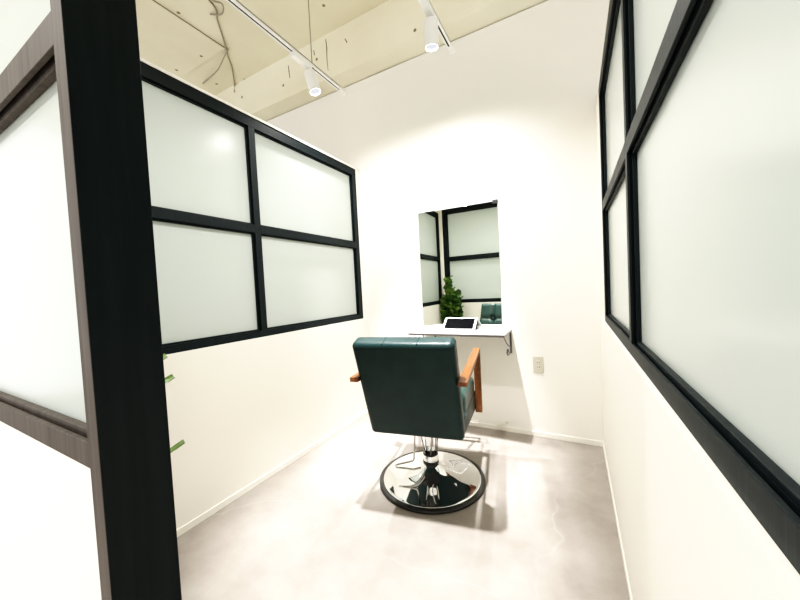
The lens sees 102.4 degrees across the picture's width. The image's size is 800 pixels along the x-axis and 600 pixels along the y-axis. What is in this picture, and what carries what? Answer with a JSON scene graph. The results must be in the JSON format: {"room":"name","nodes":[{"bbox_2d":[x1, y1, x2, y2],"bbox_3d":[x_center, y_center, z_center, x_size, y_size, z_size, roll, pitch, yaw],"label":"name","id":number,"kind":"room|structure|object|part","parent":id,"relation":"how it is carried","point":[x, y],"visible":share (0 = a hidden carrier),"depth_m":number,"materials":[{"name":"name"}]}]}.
{"room":"service shop","nodes":[
{"label":"service shop","id":0,"kind":"room"},
{"bbox_2d":[0,421,100,599],"bbox_3d":[-0.989,0.005,0.816,1.155,2.335,0.095,-2,2,28],"label":"wall","id":1,"kind":"structure","parent":0,"point":[48,544],"depth_m":0.64,"materials":[{"name":"white paint"}]},
{"bbox_2d":[0,0,89,467],"bbox_3d":[-0.958,-0.441,0.771,1.037,1.445,0.095,-2,2,28],"label":"window","id":2,"kind":"structure","parent":1,"relation":"in","point":[42,393],"depth_m":0.63,"materials":[{"name":"white glass"}]},
{"bbox_3d":[-0.957,-0.762,0.730,0.977,0.679,0.005,-2,2,28],"label":"frosted pane","id":3,"kind":"part","parent":2,"relation":"part of","materials":[{"name":"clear glass"}]},
{"bbox_3d":[-0.929,-0.401,0.758,0.973,0.069,0.095,-2,2,28],"label":"rail","id":4,"kind":"part","parent":2,"relation":"part of","materials":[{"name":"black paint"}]},
{"bbox_3d":[-0.959,-0.441,0.772,1.035,1.445,0.095,-2,2,28],"label":"frame","id":5,"kind":"part","parent":2,"relation":"part of","materials":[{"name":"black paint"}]},
{"bbox_2d":[140,57,368,529],"bbox_3d":[-0.895,-0.019,2.097,0.107,2.283,2.247,-2,2,28],"label":"wall","id":6,"kind":"structure","parent":0,"point":[240,410],"depth_m":1.95,"materials":[{"name":"white paint"}]},
{"bbox_2d":[140,61,362,354],"bbox_3d":[-0.915,-0.456,2.092,0.095,1.379,2.089,-2,2,28],"label":"window","id":7,"kind":"structure","parent":6,"relation":"in","point":[256,231],"depth_m":1.94,"materials":[{"name":"white glass"}]},
{"bbox_3d":[-1.166,-0.748,1.607,0.005,0.611,0.921,-2,2,28],"label":"frosted pane","id":8,"kind":"part","parent":7,"relation":"part of","materials":[{"name":"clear glass"}]},
{"bbox_3d":[-1.166,-0.419,1.627,0.095,0.069,0.917,-2,2,28],"label":"rail","id":9,"kind":"part","parent":7,"relation":"part of","materials":[{"name":"black paint"}]},
{"bbox_3d":[-1.132,-0.088,1.630,0.005,0.618,0.921,-2,2,28],"label":"frosted pane","id":10,"kind":"part","parent":7,"relation":"part of","materials":[{"name":"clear glass"}]},
{"bbox_3d":[-0.687,-0.804,2.495,0.005,0.611,1.016,-2,2,28],"label":"frosted pane","id":11,"kind":"part","parent":7,"relation":"part of","materials":[{"name":"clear glass"}]},
{"bbox_3d":[-0.686,-0.475,2.515,0.095,0.069,1.012,-2,2,28],"label":"rail","id":12,"kind":"part","parent":7,"relation":"part of","materials":[{"name":"black paint"}]},
{"bbox_3d":[-0.653,-0.143,2.518,0.005,0.618,1.016,-2,2,28],"label":"frosted pane","id":13,"kind":"part","parent":7,"relation":"part of","materials":[{"name":"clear glass"}]},
{"bbox_2d":[177,410,367,537],"bbox_3d":[-0.789,1.101,2.105,0.008,0.036,2.239,-2,2,28],"label":"baseboard","id":14,"kind":"structure","parent":6,"relation":"attached to","point":[219,506],"depth_m":1.96,"materials":[{"name":"white paint"}]},
{"bbox_2d":[155,0,387,94],"bbox_3d":[-1.700,-2.307,0.570,8.600,0.080,5.642,-2,2,28],"label":"ceiling","id":15,"kind":"structure","parent":0,"point":[251,50],"depth_m":2.79,"materials":[{"name":"concrete"}]},
{"bbox_2d":[136,0,223,76],"bbox_3d":[-4.226,-2.166,1.569,3.200,0.014,4.985,-2,2,28],"label":"board","id":16,"kind":"object","parent":15,"relation":"attached to","point":[166,41],"visible":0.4,"depth_m":2.89,"materials":[{"name":"concrete"}]},
{"bbox_2d":[153,0,224,47],"bbox_3d":[-2.819,-2.216,0.806,0.006,0.004,4.985,-2,2,28],"label":"joint","id":17,"kind":"object","parent":15,"relation":"attached to","point":[153,0],"visible":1,"depth_m":2.72,"materials":[{"name":"brown"}]},
{"bbox_2d":[202,48,228,83],"bbox_3d":[-1.861,-2.333,3.248,0.708,0.037,0.032,-1,3,42],"label":"cable","id":18,"kind":"object","parent":15,"relation":"attached to","point":[227,48],"visible":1,"depth_m":3.21,"materials":[{"name":"beige plastic"}]},
{"bbox_2d":[210,0,223,15],"bbox_3d":[-1.462,-2.325,2.399,0.158,0.036,0.479,-3,2,-3],"label":"cable","id":19,"kind":"object","parent":15,"relation":"attached to","point":[220,14],"visible":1,"depth_m":2.58,"materials":[{"name":"beige plastic"}]},
{"bbox_2d":[208,0,234,91],"bbox_3d":[-1.628,-2.316,2.973,0.100,0.085,1.208,-3,2,-15],"label":"cable","id":20,"kind":"object","parent":15,"relation":"attached to","point":[213,5],"visible":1,"depth_m":2.89,"materials":[{"name":"beige plastic"}]},
{"bbox_2d":[226,0,347,95],"bbox_3d":[-1.387,-1.957,1.002,0.035,0.681,3.859,-2,2,28],"label":"track","id":21,"kind":"object","parent":15,"relation":"hanging from","point":[236,4],"visible":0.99,"depth_m":2.10,"materials":[{"name":"white metal"}]},
{"bbox_2d":[290,51,320,95],"bbox_3d":[-0.664,-1.599,2.280,0.108,0.202,0.222,-2,2,28],"label":"track spotlight","id":22,"kind":"object","parent":21,"relation":"attached to","point":[310,74],"visible":1,"depth_m":2.30,"materials":[{"name":"white metal"}]},
{"bbox_3d":[-0.661,-2.053,2.346,0.007,0.658,0.007,-5,3,-39],"label":"hanging rod","id":23,"kind":"part","parent":21,"relation":"part of","materials":[{"name":"beige metal"}]},
{"bbox_2d":[215,0,547,121],"bbox_3d":[-0.415,-2.220,2.936,8.600,0.390,0.276,-2,2,28],"label":"beam","id":24,"kind":"structure","parent":15,"relation":"attached to","point":[389,35],"depth_m":2.76,"materials":[{"name":"paint"}]},
{"bbox_2d":[428,0,454,54],"bbox_3d":[-0.561,-1.984,0.574,0.035,0.681,3.894,-2,2,28],"label":"track","id":25,"kind":"object","parent":15,"relation":"hanging from","point":[441,31],"visible":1,"depth_m":2.13,"materials":[{"name":"white metal"}]},
{"bbox_2d":[418,0,438,51],"bbox_3d":[0.159,-1.628,1.893,0.093,0.200,0.225,-2,2,28],"label":"track spotlight","id":26,"kind":"object","parent":25,"relation":"attached to","point":[431,22],"visible":1,"depth_m":1.91,"materials":[{"name":"white metal"}]},
{"bbox_2d":[177,414,629,599],"bbox_3d":[-1.518,1.236,0.694,8.600,0.060,5.642,-2,2,28],"label":"floor","id":27,"kind":"structure","parent":0,"point":[543,526],"depth_m":1.51,"materials":[{"name":"concrete"}]},
{"bbox_2d":[50,0,181,599],"bbox_3d":[-0.464,-0.025,0.530,0.040,2.360,0.096,-2,2,28],"label":"wooden post","id":28,"kind":"object","parent":27,"relation":"on","point":[96,42],"visible":1,"depth_m":0.51,"materials":[{"name":"black paint"}]},
{"bbox_2d":[163,353,184,452],"bbox_3d":[-1.053,0.506,1.221,0.412,1.312,0.451,-2,2,28],"label":"plant","id":29,"kind":"object","parent":27,"relation":"on","point":[169,378],"visible":0.02,"depth_m":1.38,"materials":[{"name":"green"}]},
{"bbox_2d":[350,337,485,514],"bbox_3d":[0.178,0.610,1.952,0.629,0.928,1.060,-2,2,18],"label":"chair","id":30,"kind":"object","parent":27,"relation":"on","point":[412,386],"visible":1,"depth_m":1.58,"materials":[{"name":"green leather"}]},
{"bbox_3d":[0.039,0.852,1.884,0.165,0.287,0.031,-2,2,18],"label":"pump lever","id":31,"kind":"part","parent":30,"relation":"part of","materials":[{"name":"silver metal"}]},
{"bbox_3d":[0.051,0.431,1.566,0.486,0.526,0.264,-2,2,18],"label":"backrest","id":32,"kind":"part","parent":30,"relation":"part of","materials":[{"name":"green leather"}]},
{"bbox_2d":[461,377,473,410],"bbox_3d":[0.196,0.572,1.995,0.474,0.174,0.534,-2,2,18],"label":"seat cushion","id":33,"kind":"object","parent":30,"relation":"on","point":[467,392],"depth_m":1.84,"materials":[{"name":"teal leather"}]},
{"bbox_3d":[0.520,0.543,2.143,0.042,0.399,0.048,-2,2,18],"label":"arm post","id":34,"kind":"part","parent":30,"relation":"part of","materials":[{"name":"orange wood"}]},
{"bbox_2d":[266,0,608,441],"bbox_3d":[-0.284,-0.484,3.074,8.600,3.081,0.100,-2,2,28],"label":"wall","id":35,"kind":"structure","parent":0,"point":[509,117],"depth_m":2.41,"materials":[{"name":"white paint"}]},
{"bbox_2d":[418,199,501,325],"bbox_3d":[0.471,-0.273,2.612,0.665,0.966,0.015,-2,2,28],"label":"wall mirror","id":36,"kind":"object","parent":35,"relation":"attached to","point":[460,253],"visible":0.98,"depth_m":2.60,"materials":[{"name":"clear mirror"}]},
{"bbox_2d":[408,328,511,355],"bbox_3d":[0.462,0.333,2.492,0.733,0.185,0.304,-2,2,28],"label":"wall shelf","id":37,"kind":"object","parent":35,"relation":"attached to","point":[501,333],"visible":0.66,"depth_m":2.41,"materials":[{"name":"grey wood"}]},
{"bbox_2d":[442,318,477,330],"bbox_3d":[0.472,0.193,2.559,0.266,0.090,0.138,-2,2,27],"label":"tablet","id":38,"kind":"object","parent":37,"relation":"on","point":[450,324],"visible":1,"depth_m":2.55,"materials":[{"name":"white"}]},
{"bbox_2d":[469,422,602,446],"bbox_3d":[0.567,1.013,2.646,1.881,0.036,0.008,-2,2,28],"label":"baseboard","id":39,"kind":"structure","parent":35,"relation":"attached to","point":[484,425],"depth_m":2.38,"materials":[{"name":"white paint"}]},
{"bbox_2d":[533,356,543,372],"bbox_3d":[1.018,0.476,2.368,0.070,0.122,0.010,-2,2,28],"label":"power outlet","id":40,"kind":"object","parent":35,"relation":"attached to","point":[538,367],"visible":1,"depth_m":2.37,"materials":[{"name":"beige plastic"}]},
{"bbox_2d":[595,0,799,599],"bbox_3d":[0.570,-0.042,0.624,0.111,2.283,3.442,-2,2,28],"label":"wall","id":41,"kind":"structure","parent":0,"point":[686,532],"depth_m":0.62,"materials":[{"name":"white paint"}]},
{"bbox_2d":[603,442,632,599],"bbox_3d":[0.574,1.082,0.688,0.006,0.034,3.434,-2,2,28],"label":"baseboard","id":42,"kind":"structure","parent":41,"relation":"attached to","point":[611,490],"depth_m":1.41,"materials":[{"name":"white paint"}]},
{"bbox_2d":[598,0,799,574],"bbox_3d":[0.563,-0.481,0.630,0.095,1.379,2.905,-2,2,28],"label":"window","id":43,"kind":"structure","parent":41,"relation":"in","point":[699,100],"depth_m":0.47,"materials":[{"name":"white glass"}]},
{"bbox_3d":[1.007,-0.524,1.452,0.095,0.069,0.926,-2,2,28],"label":"rail","id":44,"kind":"part","parent":43,"relation":"part of","materials":[{"name":"black paint"}]},
{"bbox_3d":[0.974,-0.852,1.449,0.005,0.611,0.930,-2,2,28],"label":"frosted pane","id":45,"kind":"part","parent":43,"relation":"part of","materials":[{"name":"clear glass"}]},
{"bbox_3d":[1.008,-0.192,1.472,0.005,0.618,0.930,-2,2,28],"label":"frosted pane","id":46,"kind":"part","parent":43,"relation":"part of","materials":[{"name":"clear glass"}]},
{"bbox_3d":[0.510,-0.798,0.589,0.005,0.611,0.956,-2,2,28],"label":"frosted pane","id":47,"kind":"part","parent":43,"relation":"part of","materials":[{"name":"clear glass"}]},
{"bbox_3d":[0.543,-0.471,0.592,0.095,0.069,0.952,-2,2,28],"label":"rail","id":48,"kind":"part","parent":43,"relation":"part of","materials":[{"name":"black paint"}]},
{"bbox_3d":[0.543,-0.138,0.612,0.005,0.618,0.956,-2,2,28],"label":"frosted pane","id":49,"kind":"part","parent":43,"relation":"part of","materials":[{"name":"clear glass"}]}
]}

